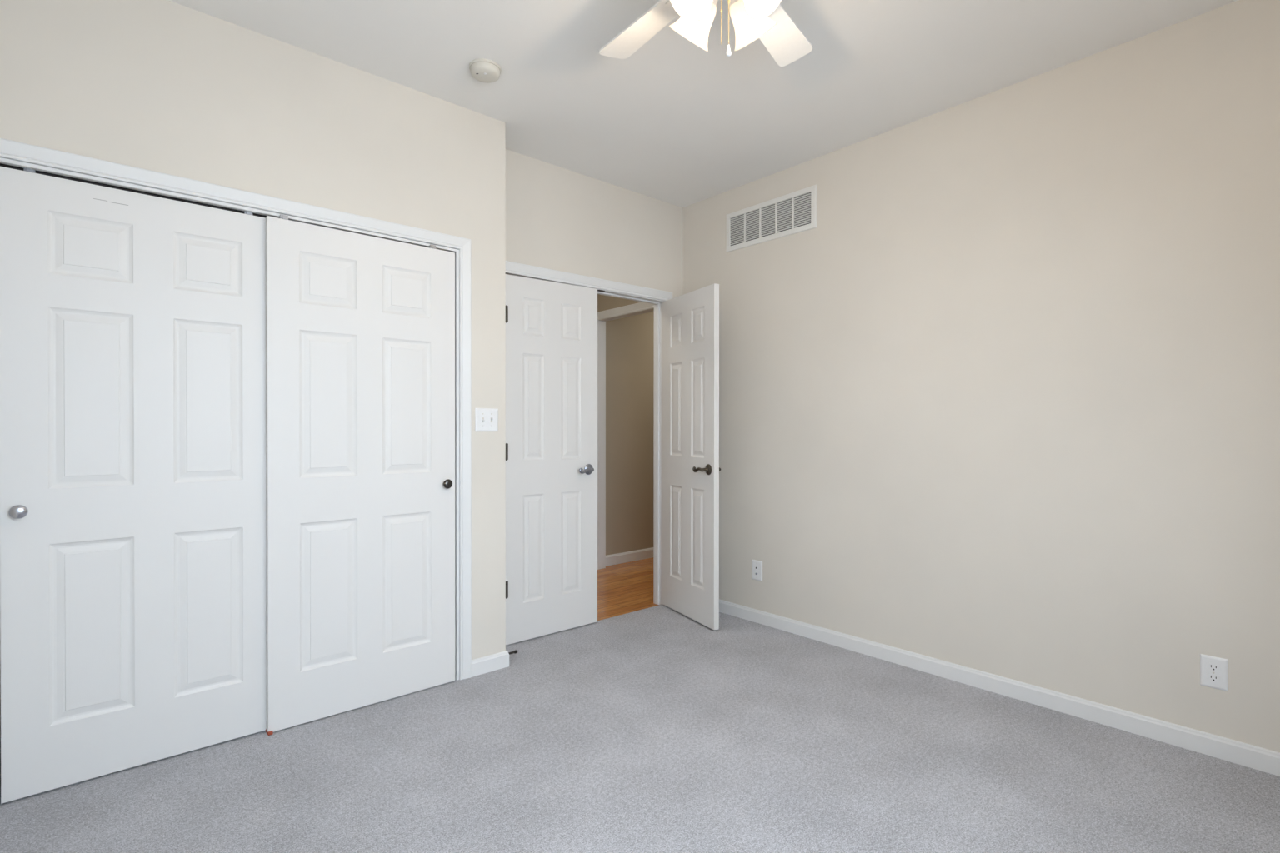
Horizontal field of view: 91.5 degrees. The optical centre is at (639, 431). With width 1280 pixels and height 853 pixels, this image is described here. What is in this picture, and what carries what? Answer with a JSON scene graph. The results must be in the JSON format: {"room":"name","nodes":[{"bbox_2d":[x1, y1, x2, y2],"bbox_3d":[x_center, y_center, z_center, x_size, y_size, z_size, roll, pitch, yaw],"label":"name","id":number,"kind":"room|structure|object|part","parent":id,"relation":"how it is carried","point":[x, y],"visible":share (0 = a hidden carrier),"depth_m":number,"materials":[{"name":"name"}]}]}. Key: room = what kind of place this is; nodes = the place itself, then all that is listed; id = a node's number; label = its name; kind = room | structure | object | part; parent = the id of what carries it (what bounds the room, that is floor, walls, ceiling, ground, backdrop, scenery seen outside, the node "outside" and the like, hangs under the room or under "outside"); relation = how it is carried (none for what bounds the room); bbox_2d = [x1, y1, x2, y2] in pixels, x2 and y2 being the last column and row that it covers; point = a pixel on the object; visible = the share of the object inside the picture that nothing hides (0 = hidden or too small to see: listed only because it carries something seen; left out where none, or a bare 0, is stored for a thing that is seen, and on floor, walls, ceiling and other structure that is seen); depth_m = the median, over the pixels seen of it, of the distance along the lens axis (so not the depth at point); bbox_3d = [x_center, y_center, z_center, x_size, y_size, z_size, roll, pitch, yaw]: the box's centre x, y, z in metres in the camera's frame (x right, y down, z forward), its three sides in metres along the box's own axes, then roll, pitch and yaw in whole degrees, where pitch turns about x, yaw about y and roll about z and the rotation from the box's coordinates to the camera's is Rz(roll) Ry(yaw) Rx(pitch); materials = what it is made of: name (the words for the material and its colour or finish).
{"room":"empty bedroom","nodes":[
{"label":"empty bedroom","id":0,"kind":"room"},
{"bbox_2d":[0,625,0,738],"bbox_3d":[-1.908,-0.181,2.995,1.809,2.740,0.120,0,0,-41],"label":"wall","id":1,"kind":"structure","parent":0,"point":[0,625],"depth_m":2.42,"materials":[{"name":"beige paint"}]},
{"bbox_2d":[0,0,505,659],"bbox_3d":[-1.525,-0.179,2.647,1.924,2.740,0.380,0,0,-41],"label":"wall","id":2,"kind":"structure","parent":0,"point":[167,87],"depth_m":2.48,"materials":[{"name":"beige paint"}]},
{"bbox_2d":[0,166,266,804],"bbox_3d":[-1.738,0.163,2.231,0.775,2.042,0.063,0,0,-41],"label":"door","id":3,"kind":"structure","parent":2,"relation":"in","point":[133,500],"depth_m":2.18,"materials":[{"name":"white paint"}]},
{"bbox_3d":[-1.987,0.258,1.993,0.044,0.044,0.033,0,0,-41],"label":"knob","id":4,"kind":"part","parent":3,"relation":"part of","materials":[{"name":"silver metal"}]},
{"bbox_2d":[0,138,471,679],"bbox_3d":[-1.484,0.136,2.497,1.676,2.111,0.132,0,0,-41],"label":"door frame","id":5,"kind":"structure","parent":2,"relation":"attached to","point":[9,149],"depth_m":2.73,"materials":[{"name":"white paint"}]},
{"bbox_3d":[-1.446,-0.892,2.449,1.676,0.055,0.017,0,0,-41],"label":"head casing","id":6,"kind":"part","parent":5,"relation":"part of","materials":[{"name":"white paint"}]},
{"bbox_3d":[-0.837,0.134,2.989,0.055,2.111,0.017,0,0,-41],"label":"casing","id":7,"kind":"part","parent":5,"relation":"part of","materials":[{"name":"white paint"}]},
{"bbox_2d":[265,214,454,732],"bbox_3d":[-1.164,0.163,2.692,0.774,2.044,0.063,0,0,-41],"label":"door","id":8,"kind":"structure","parent":2,"relation":"in","point":[360,328],"depth_m":2.66,"materials":[{"name":"white paint"}]},
{"bbox_3d":[-0.898,0.247,2.906,0.044,0.044,0.033,0,0,-41],"label":"knob","id":9,"kind":"part","parent":8,"relation":"part of","materials":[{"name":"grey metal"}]},
{"bbox_2d":[475,408,498,431],"bbox_3d":[-0.749,-0.054,3.064,0.122,0.115,0.020,0,0,-41],"label":"light switch","id":10,"kind":"object","parent":2,"relation":"attached to","point":[486,419],"visible":1,"depth_m":3.07,"materials":[{"name":"white plastic"}]},
{"bbox_2d":[471,650,509,677],"bbox_3d":[-0.741,1.150,3.081,0.206,0.078,0.013,0,0,-41],"label":"baseboard","id":11,"kind":"structure","parent":2,"relation":"attached to","point":[492,662],"depth_m":3.08,"materials":[{"name":"white paint"}]},
{"bbox_2d":[508,650,517,654],"bbox_3d":[-0.670,1.148,3.218,0.081,0.022,0.022,0,0,-41],"label":"door stop","id":12,"kind":"object","parent":11,"relation":"attached to","point":[516,651],"visible":0.55,"depth_m":3.23,"materials":[{"name":"brown metal"}]},
{"bbox_2d":[505,149,682,298],"bbox_3d":[-0.310,-0.184,3.881,1.530,2.740,0.100,0,0,-41],"label":"wall","id":13,"kind":"structure","parent":0,"point":[557,218],"depth_m":3.81,"materials":[{"name":"beige paint"}]},
{"bbox_2d":[505,274,597,644],"bbox_3d":[-0.515,0.149,3.642,0.643,2.060,0.148,0,0,-41],"label":"door","id":14,"kind":"structure","parent":13,"relation":"in","point":[552,327],"depth_m":3.61,"materials":[{"name":"white paint"}]},
{"bbox_3d":[-0.298,0.234,3.779,0.066,0.066,0.046,0,0,-41],"label":"lever handle","id":15,"kind":"part","parent":14,"relation":"part of","materials":[{"name":"silver metal"}]},
{"bbox_2d":[505,260,672,604],"bbox_3d":[-0.325,0.124,3.858,1.359,2.139,0.117,0,0,-41],"label":"door frame","id":16,"kind":"structure","parent":13,"relation":"attached to","point":[606,287],"depth_m":4.25,"materials":[{"name":"white paint"}]},
{"bbox_3d":[-0.291,-0.909,3.816,1.359,0.072,0.017,0,0,-41],"label":"head casing","id":17,"kind":"part","parent":16,"relation":"part of","materials":[{"name":"white paint"}]},
{"bbox_3d":[0.195,0.119,4.249,0.062,2.131,0.017,0,0,-41],"label":"casing","id":18,"kind":"part","parent":16,"relation":"part of","materials":[{"name":"white paint"}]},
{"bbox_2d":[661,283,720,629],"bbox_3d":[0.306,0.152,3.959,0.148,2.043,0.632,0,0,-28],"label":"door","id":19,"kind":"structure","parent":13,"relation":"in","point":[691,469],"depth_m":3.91,"materials":[{"name":"white paint"}]},
{"bbox_3d":[0.390,0.231,3.710,0.046,0.066,0.066,0,0,-28],"label":"lever handle","id":20,"kind":"part","parent":19,"relation":"part of","materials":[{"name":"brown metal"}]},
{"bbox_2d":[597,294,641,312],"bbox_3d":[-0.001,-0.184,4.977,0.080,2.750,1.139,0,0,-41],"label":"wall","id":21,"kind":"structure","parent":0,"point":[604,302],"depth_m":5.19,"materials":[{"name":"beige paint"}]},
{"bbox_2d":[597,302,654,569],"bbox_3d":[-0.041,0.089,5.016,0.103,2.198,1.022,0,0,-41],"label":"door frame","id":22,"kind":"structure","parent":21,"relation":"attached to","point":[638,308],"depth_m":5.35,"materials":[{"name":"white paint"}]},
{"bbox_3d":[-0.073,-0.978,4.983,0.017,0.062,1.022,0,0,-41],"label":"head casing","id":23,"kind":"part","parent":22,"relation":"part of","materials":[{"name":"white paint"}]},
{"bbox_2d":[605,311,654,555],"bbox_3d":[-0.147,-0.188,5.707,4.186,2.750,0.150,0,0,-41],"label":"wall","id":24,"kind":"structure","parent":0,"point":[629,340],"depth_m":5.65,"materials":[{"name":"beige paint"}]},
{"bbox_2d":[605,547,653,566],"bbox_3d":[0.530,1.138,6.200,2.325,0.090,0.013,0,0,-41],"label":"baseboard","id":25,"kind":"structure","parent":24,"relation":"attached to","point":[623,557],"depth_m":5.64,"materials":[{"name":"white paint"}]},
{"bbox_2d":[0,557,1279,852],"bbox_3d":[0.728,1.250,3.168,6.230,0.120,5.130,0,0,-41],"label":"floor","id":26,"kind":"structure","parent":0,"point":[657,729],"depth_m":2.17,"materials":[{"name":"grey carpet"}]},
{"bbox_2d":[265,729,272,735],"bbox_3d":[-1.471,1.185,2.469,0.016,0.013,0.076,0,0,-41],"label":"floor guide","id":27,"kind":"object","parent":26,"relation":"on","point":[268,733],"visible":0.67,"depth_m":2.44,"materials":[{"name":"orange plastic"}]},
{"bbox_2d":[169,0,1239,207],"bbox_3d":[0.718,-1.611,3.146,6.260,0.120,5.130,0,0,-41],"label":"ceiling","id":28,"kind":"structure","parent":0,"point":[674,121],"depth_m":2.63,"materials":[{"name":"white paint"}]},
{"bbox_2d":[469,58,501,83],"bbox_3d":[-0.660,-1.528,2.657,0.134,0.042,0.134,0,0,-41],"label":"smoke detector","id":29,"kind":"object","parent":28,"relation":"attached to","point":[482,70],"visible":1,"depth_m":2.62,"materials":[{"name":"beige plastic"}]},
{"bbox_2d":[599,0,812,66],"bbox_3d":[0.254,-1.312,1.805,1.152,0.466,1.106,0,0,0],"label":"ceiling fan","id":30,"kind":"object","parent":28,"relation":"hanging from","point":[752,20],"visible":1,"depth_m":2.01,"materials":[{"name":"white"}]},
{"bbox_3d":[0.021,-1.391,2.147,0.131,0.031,0.422,0,0,-37],"label":"blade","id":31,"kind":"part","parent":30,"relation":"part of","materials":[{"name":"white wood"}]},
{"bbox_3d":[0.154,-1.253,1.755,0.148,0.153,0.145,0,0,0],"label":"lamp shade","id":32,"kind":"part","parent":30,"relation":"part of","materials":[{"name":"white glass"}]},
{"bbox_3d":[0.161,-1.254,1.941,0.145,0.153,0.148,0,0,0],"label":"lamp shade","id":33,"kind":"part","parent":30,"relation":"part of","materials":[{"name":"white glass"}]},
{"bbox_3d":[0.208,-1.321,1.892,0.061,0.073,0.060,0,0,0],"label":"lamp arm","id":34,"kind":"part","parent":30,"relation":"part of"},
{"bbox_3d":[0.240,-1.229,1.834,0.007,0.182,0.006,0,0,0],"label":"pull chain","id":35,"kind":"part","parent":30,"relation":"part of","materials":[{"name":"gold metal"}]},
{"bbox_3d":[0.256,-1.225,1.794,0.007,0.229,0.006,0,0,0],"label":"pull chain","id":36,"kind":"part","parent":30,"relation":"part of","materials":[{"name":"gold metal"}]},
{"bbox_3d":[0.298,-1.321,1.887,0.060,0.073,0.061,0,0,0],"label":"lamp arm","id":37,"kind":"part","parent":30,"relation":"part of"},
{"bbox_3d":[0.348,-1.254,1.934,0.148,0.153,0.145,0,0,0],"label":"lamp shade","id":38,"kind":"part","parent":30,"relation":"part of","materials":[{"name":"white glass"}]},
{"bbox_3d":[0.340,-1.253,1.747,0.145,0.153,0.148,0,0,0],"label":"lamp shade","id":39,"kind":"part","parent":30,"relation":"part of","materials":[{"name":"white glass"}]},
{"bbox_3d":[0.468,-1.391,2.156,0.131,0.031,0.422,0,0,35],"label":"blade","id":40,"kind":"part","parent":30,"relation":"part of","materials":[{"name":"white wood"}]},
{"bbox_2d":[682,0,1279,752],"bbox_3d":[1.516,-0.175,3.075,0.150,2.750,3.721,0,0,-41],"label":"wall","id":41,"kind":"structure","parent":0,"point":[1009,406],"depth_m":2.71,"materials":[{"name":"beige paint"}]},
{"bbox_2d":[752,560,762,581],"bbox_3d":[0.722,0.864,3.858,0.014,0.122,0.078,0,0,-41],"label":"electrical outlet","id":42,"kind":"object","parent":41,"relation":"attached to","point":[757,565],"visible":1,"depth_m":3.85,"materials":[{"name":"white plastic"}]},
{"bbox_2d":[726,185,816,252],"bbox_3d":[0.779,-1.278,3.788,0.010,0.244,0.668,0,0,-41],"label":"air vent","id":43,"kind":"object","parent":41,"relation":"in","point":[794,212],"visible":1,"depth_m":3.76,"materials":[{"name":"white metal"}]},
{"bbox_2d":[719,599,1279,776],"bbox_3d":[1.487,1.152,2.990,0.013,0.078,3.620,0,0,-41],"label":"baseboard","id":44,"kind":"structure","parent":41,"relation":"attached to","point":[1258,758],"depth_m":2.70,"materials":[{"name":"white paint"}]},
{"bbox_2d":[1200,654,1228,691],"bbox_3d":[2.106,0.887,2.288,0.008,0.116,0.076,0,0,-41],"label":"electrical outlet","id":45,"kind":"object","parent":41,"relation":"attached to","point":[1213,671],"visible":1,"depth_m":2.29,"materials":[{"name":"white plastic"}]},
{"bbox_2d":[1207,674,1219,682],"bbox_3d":[2.104,0.907,2.286,0.002,0.025,0.034,0,0,-41],"label":"receptacle","id":46,"kind":"object","parent":45,"relation":"attached to","point":[1211,677],"depth_m":2.29,"materials":[{"name":"white plastic"}]},
{"bbox_2d":[1207,663,1219,671],"bbox_3d":[2.104,0.868,2.286,0.002,0.025,0.034,0,0,-41],"label":"receptacle","id":47,"kind":"object","parent":45,"relation":"attached to","point":[1211,667],"depth_m":2.29,"materials":[{"name":"white plastic"}]}
]}

